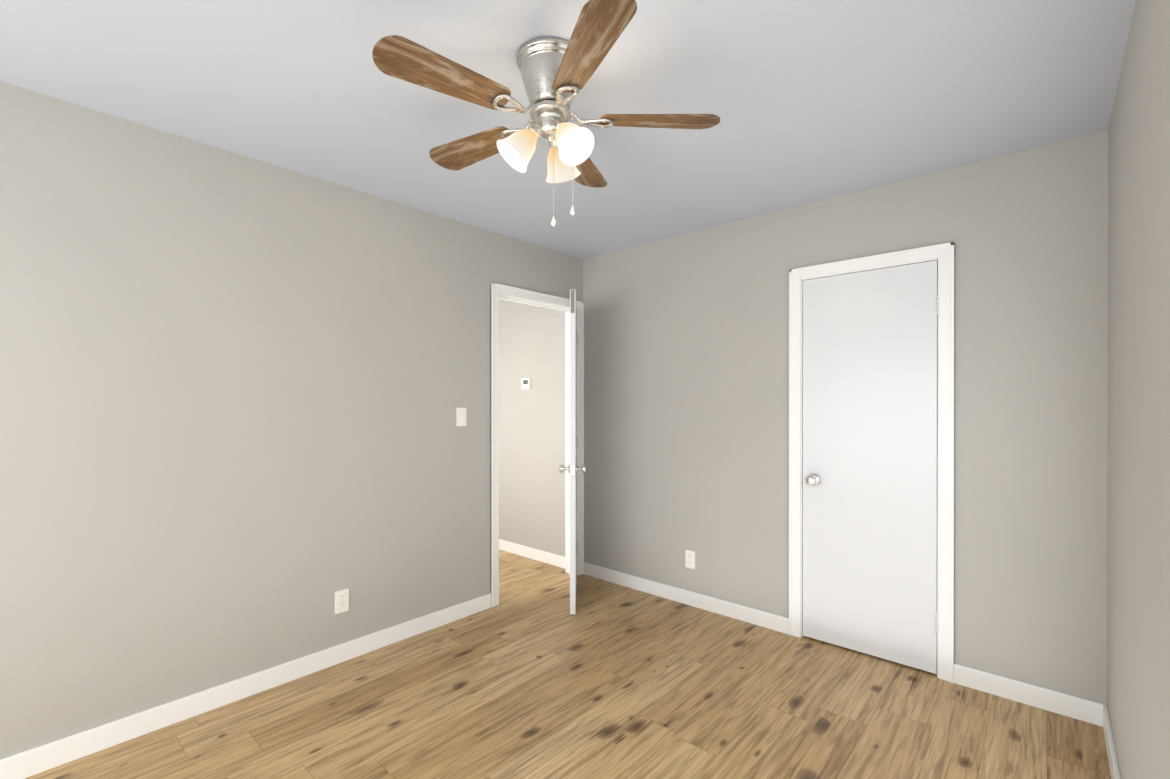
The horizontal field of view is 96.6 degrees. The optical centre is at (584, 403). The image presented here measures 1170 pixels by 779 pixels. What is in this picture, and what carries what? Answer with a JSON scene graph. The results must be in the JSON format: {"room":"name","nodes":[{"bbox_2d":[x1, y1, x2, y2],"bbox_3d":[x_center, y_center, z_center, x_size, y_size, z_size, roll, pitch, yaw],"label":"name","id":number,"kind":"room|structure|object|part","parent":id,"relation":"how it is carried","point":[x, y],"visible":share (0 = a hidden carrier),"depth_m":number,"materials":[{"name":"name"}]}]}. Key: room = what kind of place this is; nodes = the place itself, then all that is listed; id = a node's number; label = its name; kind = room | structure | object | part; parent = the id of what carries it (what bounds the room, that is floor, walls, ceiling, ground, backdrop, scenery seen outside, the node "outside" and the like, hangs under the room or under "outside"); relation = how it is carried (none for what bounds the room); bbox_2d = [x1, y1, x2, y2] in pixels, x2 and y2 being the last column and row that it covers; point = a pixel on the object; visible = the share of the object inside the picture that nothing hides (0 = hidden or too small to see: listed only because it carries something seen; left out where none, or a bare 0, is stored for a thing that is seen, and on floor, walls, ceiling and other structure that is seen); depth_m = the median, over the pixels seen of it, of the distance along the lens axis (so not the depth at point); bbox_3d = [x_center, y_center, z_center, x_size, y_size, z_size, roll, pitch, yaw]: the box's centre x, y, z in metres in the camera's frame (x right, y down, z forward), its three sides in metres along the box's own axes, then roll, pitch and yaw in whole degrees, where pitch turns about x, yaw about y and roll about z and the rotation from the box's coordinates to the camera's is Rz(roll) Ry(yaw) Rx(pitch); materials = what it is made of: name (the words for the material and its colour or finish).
{"room":"empty bedroom","nodes":[
{"label":"empty bedroom","id":0,"kind":"room"},
{"bbox_2d":[0,81,582,759],"bbox_3d":[-1.666,0.102,2.292,0.115,2.440,4.825,0,0,42],"label":"wall","id":1,"kind":"structure","parent":0,"point":[236,391],"depth_m":2.26,"materials":[{"name":"beige paint"}]},
{"bbox_2d":[0,593,490,778],"bbox_3d":[-1.878,1.276,1.958,0.015,0.092,3.810,0,0,42],"label":"baseboard","id":2,"kind":"structure","parent":1,"relation":"attached to","point":[60,751],"depth_m":2.25,"materials":[{"name":"white paint"}]},
{"bbox_2d":[335,588,348,613],"bbox_3d":[-1.245,1.011,2.673,0.008,0.114,0.070,0,0,42],"label":"outlet","id":3,"kind":"object","parent":1,"relation":"attached to","point":[341,601],"visible":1,"depth_m":2.67,"materials":[{"name":"white plastic"}]},
{"bbox_2d":[456,408,465,425],"bbox_3d":[-0.755,0.080,3.210,0.022,0.114,0.070,0,0,42],"label":"light switch","id":4,"kind":"object","parent":1,"relation":"attached to","point":[461,416],"visible":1,"depth_m":3.21,"materials":[{"name":"white plastic"}]},
{"bbox_2d":[490,282,583,607],"bbox_3d":[-0.357,0.265,3.754,0.145,2.107,0.894,0,0,42],"label":"door frame","id":5,"kind":"structure","parent":1,"relation":"attached to","point":[496,289],"depth_m":3.80,"materials":[{"name":"white paint"}]},
{"bbox_2d":[559,289,586,613],"bbox_3d":[-0.077,0.298,3.621,0.173,2.022,0.778,0,0,0],"label":"entry door","id":6,"kind":"structure","parent":1,"relation":"in","point":[572,468],"depth_m":3.24,"materials":[{"name":"white paint"}]},
{"bbox_2d":[25,550,1110,778],"bbox_3d":[-1.105,1.353,1.871,4.716,0.060,4.940,0,0,42],"label":"floor","id":7,"kind":"structure","parent":0,"point":[529,676],"depth_m":2.21,"materials":[{"name":"brown wood"}]},
{"bbox_2d":[0,0,1135,258],"bbox_3d":[-1.105,-1.157,1.866,4.716,0.080,4.940,0,0,42],"label":"ceiling","id":8,"kind":"structure","parent":0,"point":[812,100],"depth_m":1.86,"materials":[{"name":"white paint"}]},
{"bbox_2d":[372,0,719,226],"bbox_3d":[-0.145,-0.846,1.695,1.045,0.542,1.051,0,0,42],"label":"ceiling fan","id":9,"kind":"object","parent":8,"relation":"hanging from","point":[556,73],"visible":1,"depth_m":1.61,"materials":[{"name":"brown wood"}]},
{"bbox_3d":[-0.351,-0.923,1.506,0.499,0.043,0.136,0,0,-38],"label":"blade","id":10,"kind":"part","parent":9,"relation":"part of","materials":[{"name":"brown wood"}]},
{"bbox_3d":[-0.363,-0.924,1.862,0.499,0.043,0.136,0,0,34],"label":"blade","id":11,"kind":"part","parent":9,"relation":"part of","materials":[{"name":"brown wood"}]},
{"bbox_3d":[-0.201,-0.829,1.671,0.124,0.106,0.124,35,-9,24],"label":"lamp shade","id":12,"kind":"part","parent":9,"relation":"part of","materials":[{"name":"white glass"}]},
{"bbox_3d":[-0.086,-0.829,1.780,0.124,0.106,0.124,-16,38,-3],"label":"lamp shade","id":13,"kind":"part","parent":9,"relation":"part of","materials":[{"name":"white glass"}]},
{"bbox_3d":[-0.058,-0.844,1.634,0.042,0.066,0.042,-4,-37,-39],"label":"bulb","id":14,"kind":"part","parent":9,"relation":"part of","materials":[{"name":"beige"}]},
{"bbox_3d":[-0.049,-0.829,1.625,0.124,0.106,0.124,-4,-37,-39],"label":"lamp shade","id":15,"kind":"part","parent":9,"relation":"part of","materials":[{"name":"white glass"}]},
{"bbox_3d":[-0.028,-0.924,1.983,0.136,0.043,0.499,0,0,16],"label":"blade","id":16,"kind":"part","parent":9,"relation":"part of","materials":[{"name":"brown wood"}]},
{"bbox_3d":[-0.009,-0.923,1.406,0.136,0.043,0.499,0,0,-20],"label":"blade","id":17,"kind":"part","parent":9,"relation":"part of","materials":[{"name":"brown wood"}]},
{"bbox_3d":[0.191,-0.924,1.701,0.499,0.043,0.136,0,0,-2],"label":"blade","id":18,"kind":"part","parent":9,"relation":"part of","materials":[{"name":"brown wood"}]},
{"bbox_2d":[499,130,1107,704],"bbox_3d":[0.501,0.099,3.668,4.716,2.440,0.115,0,0,42],"label":"wall","id":19,"kind":"structure","parent":0,"point":[685,390],"depth_m":2.86,"materials":[{"name":"beige paint"}]},
{"bbox_2d":[522,378,531,389],"bbox_3d":[-0.503,-0.173,4.469,0.110,0.100,0.028,0,0,42],"label":"thermostat","id":20,"kind":"object","parent":19,"relation":"attached to","point":[526,383],"visible":1,"depth_m":4.45,"materials":[{"name":"white plastic"}]},
{"bbox_2d":[499,539,564,568],"bbox_3d":[-0.661,1.271,4.622,1.485,0.092,0.013,0,0,42],"label":"baseboard","id":21,"kind":"structure","parent":19,"relation":"attached to","point":[535,554],"depth_m":4.42,"materials":[{"name":"white paint"}]},
{"bbox_2d":[583,562,788,633],"bbox_3d":[0.578,1.273,3.516,1.592,0.092,0.013,0,0,42],"label":"baseboard","id":22,"kind":"structure","parent":19,"relation":"attached to","point":[761,618],"depth_m":3.39,"materials":[{"name":"white paint"}]},
{"bbox_2d":[685,550,694,568],"bbox_3d":[0.690,1.019,3.420,0.070,0.114,0.008,0,0,42],"label":"outlet","id":23,"kind":"object","parent":19,"relation":"attached to","point":[689,559],"visible":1,"depth_m":3.42,"materials":[{"name":"white plastic"}]},
{"bbox_2d":[803,260,938,673],"bbox_3d":[1.459,0.306,2.718,0.644,2.005,0.104,0,0,42],"label":"closet door","id":24,"kind":"structure","parent":19,"relation":"in","point":[870,413],"depth_m":2.71,"materials":[{"name":"white paint"}]},
{"bbox_2d":[789,242,954,682],"bbox_3d":[1.484,0.301,2.755,0.680,2.040,0.060,0,0,42],"label":"door frame","id":25,"kind":"structure","parent":19,"relation":"attached to","point":[937,259],"depth_m":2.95,"materials":[{"name":"white paint"}]},
{"bbox_2d":[954,663,1095,724],"bbox_3d":[1.933,1.276,2.306,0.499,0.092,0.013,0,0,42],"label":"baseboard","id":26,"kind":"structure","parent":19,"relation":"attached to","point":[1075,707],"depth_m":2.29,"materials":[{"name":"white paint"}]},
{"bbox_2d":[1107,0,1169,778],"bbox_3d":[0.573,0.106,0.294,0.115,2.440,4.825,0,0,42],"label":"wall","id":27,"kind":"structure","parent":0,"point":[1138,593],"depth_m":1.36,"materials":[{"name":"beige paint"}]},
{"bbox_2d":[1096,702,1120,778],"bbox_3d":[0.562,1.280,0.383,0.015,0.092,4.710,0,0,42],"label":"baseboard","id":28,"kind":"structure","parent":27,"relation":"attached to","point":[1102,715],"depth_m":1.96,"materials":[{"name":"white paint"}]}
]}

